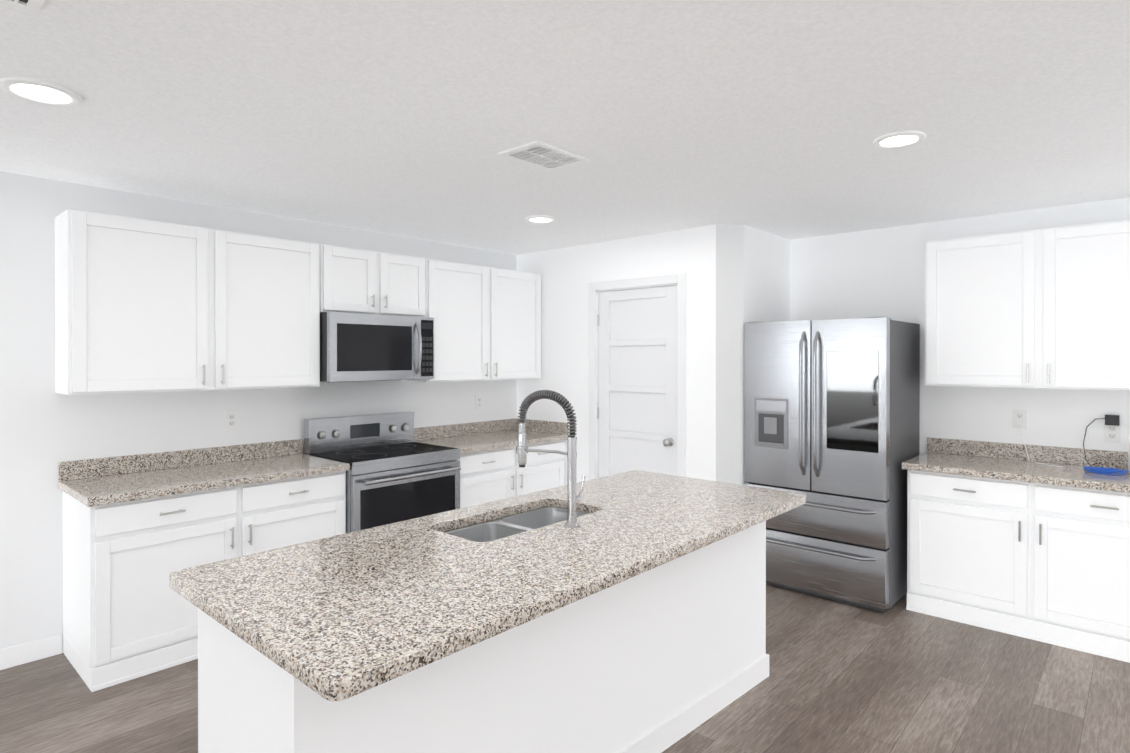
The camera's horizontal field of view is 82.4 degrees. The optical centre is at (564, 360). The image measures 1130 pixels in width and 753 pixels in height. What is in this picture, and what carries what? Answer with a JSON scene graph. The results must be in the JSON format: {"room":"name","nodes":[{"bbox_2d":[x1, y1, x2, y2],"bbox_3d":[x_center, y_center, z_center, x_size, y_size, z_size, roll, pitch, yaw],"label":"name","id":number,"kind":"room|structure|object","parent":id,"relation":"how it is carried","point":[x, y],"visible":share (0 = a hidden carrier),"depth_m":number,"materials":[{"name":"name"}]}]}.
{"room":"kitchen","nodes":[
{"label":"kitchen","id":0,"kind":"room"},
{"bbox_2d":[0,171,516,652],"bbox_3d":[-2.881,0.302,3.273,0.120,2.500,7.390,0,0,42],"label":"wall","id":1,"kind":"structure","parent":0,"point":[45,428],"depth_m":3.49,"materials":[{"name":"paint"}]},
{"bbox_2d":[0,633,61,669],"bbox_3d":[-3.934,1.504,2.010,0.016,0.105,3.796,0,0,42],"label":"baseboard","id":2,"kind":"structure","parent":1,"relation":"attached to","point":[28,652],"depth_m":3.31,"materials":[{"name":"white paint"}]},
{"bbox_2d":[225,410,237,429],"bbox_3d":[-2.092,0.374,4.050,0.010,0.120,0.076,0,0,42],"label":"electrical outlet","id":3,"kind":"object","parent":1,"relation":"attached to","point":[231,419],"visible":1,"depth_m":4.05,"materials":[{"name":"white plastic"}]},
{"bbox_2d":[55,209,540,394],"bbox_3d":[-1.430,-0.293,4.517,0.359,0.920,3.344,0,0,42],"label":"upper cabinet","id":4,"kind":"object","parent":1,"relation":"attached to","point":[142,306],"visible":1,"depth_m":3.78,"materials":[{"name":"white paint"}]},
{"bbox_2d":[320,312,433,381],"bbox_3d":[-1.353,-0.086,4.513,0.478,0.446,0.808,0,0,42],"label":"microwave","id":5,"kind":"object","parent":4,"relation":"attached to","point":[362,347],"visible":0.98,"depth_m":4.33,"materials":[{"name":"grey metal"}]},
{"bbox_2d":[475,395,482,408],"bbox_3d":[-0.738,0.358,5.549,0.010,0.120,0.076,0,0,42],"label":"electrical outlet","id":6,"kind":"object","parent":1,"relation":"attached to","point":[478,401],"visible":1,"depth_m":5.54,"materials":[{"name":"white plastic"}]},
{"bbox_2d":[0,583,1129,752],"bbox_3d":[0.073,1.610,1.238,7.240,0.100,8.320,0,0,42],"label":"floor","id":7,"kind":"structure","parent":0,"point":[896,677],"depth_m":2.96,"materials":[{"name":"brown wood"}]},
{"bbox_2d":[58,418,567,691],"bbox_3d":[-1.321,1.040,4.434,0.639,1.015,3.335,0,0,42],"label":"base cabinet","id":8,"kind":"object","parent":7,"relation":"on","point":[138,529],"depth_m":3.40,"materials":[{"name":"white paint"}]},
{"bbox_2d":[304,411,460,532],"bbox_3d":[-1.227,0.972,4.449,0.703,1.150,0.833,0,0,42],"label":"range","id":9,"kind":"object","parent":7,"relation":"on","point":[395,473],"visible":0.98,"depth_m":4.35,"materials":[{"name":"silver metal"}]},
{"bbox_2d":[198,518,770,752],"bbox_3d":[-0.065,1.117,2.573,0.783,0.875,2.326,0,0,42],"label":"kitchen island","id":10,"kind":"object","parent":7,"relation":"on","point":[624,612],"depth_m":2.19,"materials":[{"name":"white paint"}]},
{"bbox_2d":[169,470,805,705],"bbox_3d":[-0.024,0.660,2.514,1.006,0.040,2.416,0,0,42],"label":"island countertop","id":11,"kind":"structure","parent":10,"relation":"on","point":[346,616],"depth_m":1.95,"materials":[{"name":"beige stone"}]},
{"bbox_2d":[516,390,588,529],"bbox_3d":[-0.061,0.378,2.591,0.329,0.523,0.096,0,0,42],"label":"faucet","id":12,"kind":"object","parent":11,"relation":"on","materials":[{"name":"silver metal"}]},
{"bbox_2d":[744,317,919,611],"bbox_3d":[1.830,0.640,4.467,0.926,1.814,0.826,0,0,42],"label":"fridge","id":13,"kind":"object","parent":7,"relation":"on","point":[831,418],"visible":0.88,"depth_m":4.13,"materials":[{"name":"grey metal"}]},
{"bbox_2d":[902,437,1129,662],"bbox_3d":[3.247,1.044,3.378,2.560,1.015,0.639,0,0,42],"label":"base cabinet","id":14,"kind":"object","parent":7,"relation":"on","point":[1010,538],"visible":1,"depth_m":3.66,"materials":[{"name":"white paint"}]},
{"bbox_2d":[1083,466,1128,474],"bbox_3d":[3.079,0.620,3.675,0.203,0.030,0.250,0,0,42],"label":"cable","id":15,"kind":"object","parent":14,"relation":"on","point":[1105,471],"visible":1,"depth_m":3.60,"materials":[{"name":"blue plastic"}]},
{"bbox_2d":[1128,440,1129,473],"bbox_3d":[3.215,0.528,3.557,0.170,0.213,0.170,0,0,42],"label":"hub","id":16,"kind":"object","parent":14,"relation":"on","point":[1129,457],"visible":1,"depth_m":3.59,"materials":[{"name":"white plastic"}]},
{"bbox_2d":[0,0,1129,254],"bbox_3d":[0.073,-0.990,1.228,7.240,0.100,8.320,0,0,42],"label":"ceiling","id":17,"kind":"structure","parent":0,"point":[408,118],"depth_m":2.44,"materials":[{"name":"paint"}]},
{"bbox_2d":[0,0,45,13],"bbox_3d":[-1.431,-0.937,1.495,0.310,0.008,0.380,0,0,42],"label":"ceiling vent","id":18,"kind":"object","parent":17,"relation":"in","point":[34,6],"visible":1,"depth_m":1.69,"materials":[{"name":"white plastic"}]},
{"bbox_2d":[0,77,81,106],"bbox_3d":[-1.835,-0.936,2.264,0.230,0.016,0.230,0,0,42],"label":"recessed light","id":19,"kind":"object","parent":17,"relation":"in","point":[37,91],"visible":1,"depth_m":2.25,"materials":[{"name":"white plastic"}]},
{"bbox_2d":[526,215,555,223],"bbox_3d":[-0.164,-0.944,4.338,0.200,0.016,0.200,0,0,42],"label":"recessed light","id":20,"kind":"object","parent":17,"relation":"in","point":[540,219],"visible":0.98,"depth_m":4.34,"materials":[{"name":"white plastic"}]},
{"bbox_2d":[498,140,589,170],"bbox_3d":[-0.095,-0.942,2.989,0.250,0.009,0.350,0,0,42],"label":"ceiling vent","id":21,"kind":"object","parent":17,"relation":"in","point":[539,154],"visible":0.98,"depth_m":2.98,"materials":[{"name":"white plastic"}]},
{"bbox_2d":[873,130,925,148],"bbox_3d":[1.425,-0.938,2.755,0.200,0.016,0.200,0,0,42],"label":"recessed light","id":22,"kind":"object","parent":17,"relation":"in","point":[899,139],"visible":0.98,"depth_m":2.75,"materials":[{"name":"white plastic"}]},
{"bbox_2d":[517,224,744,484],"bbox_3d":[0.401,0.294,5.207,2.160,2.500,0.120,0,0,42],"label":"wall","id":23,"kind":"structure","parent":0,"point":[737,277],"depth_m":4.68,"materials":[{"name":"white paint"}]},
{"bbox_2d":[589,273,685,479],"bbox_3d":[0.563,0.456,5.022,0.914,2.177,0.179,0,0,42],"label":"pantry door","id":24,"kind":"structure","parent":23,"relation":"in","point":[637,373],"depth_m":5.01,"materials":[{"name":"white paint"}]},
{"bbox_2d":[745,225,789,482],"bbox_3d":[1.463,0.296,4.876,0.140,2.500,0.810,0,0,42],"label":"wall","id":25,"kind":"structure","parent":0,"point":[767,255],"depth_m":4.81,"materials":[{"name":"white paint"}]},
{"bbox_2d":[790,197,1129,454],"bbox_3d":[3.622,0.301,3.552,5.080,2.500,0.120,0,0,42],"label":"wall","id":26,"kind":"structure","parent":0,"point":[870,273],"depth_m":4.41,"materials":[{"name":"white paint"}]},
{"bbox_2d":[1012,409,1026,428],"bbox_3d":[2.899,0.373,4.117,0.076,0.120,0.010,0,0,42],"label":"electrical outlet","id":27,"kind":"object","parent":26,"relation":"attached to","point":[1019,415],"visible":0.88,"depth_m":4.12,"materials":[{"name":"white plastic"}]},
{"bbox_2d":[1017,420,1060,466],"bbox_3d":[2.914,0.508,3.968,0.249,0.248,0.192,0,0,42],"label":"cable","id":28,"kind":"object","parent":27,"relation":"attached to","point":[1019,423],"visible":0.94,"depth_m":4.08,"materials":[{"name":"white plastic"}]},
{"bbox_2d":[925,220,1129,390],"bbox_3d":[3.326,-0.302,3.490,2.420,0.935,0.359,0,0,42],"label":"upper cabinet","id":29,"kind":"object","parent":26,"relation":"attached to","point":[1049,308],"visible":1,"depth_m":3.81,"materials":[{"name":"white paint"}]},
{"bbox_2d":[1104,422,1120,442],"bbox_3d":[3.233,0.425,3.815,0.076,0.120,0.010,0,0,42],"label":"electrical outlet","id":30,"kind":"object","parent":26,"relation":"attached to","point":[1112,433],"visible":1,"depth_m":3.81,"materials":[{"name":"white plastic"}]},
{"bbox_2d":[1083,415,1119,466],"bbox_3d":[3.129,0.477,3.774,0.165,0.311,0.190,0,0,42],"label":"plug","id":31,"kind":"object","parent":30,"relation":"attached to","point":[1114,420],"visible":0.81,"depth_m":3.80,"materials":[{"name":"grey plastic"}]}
]}

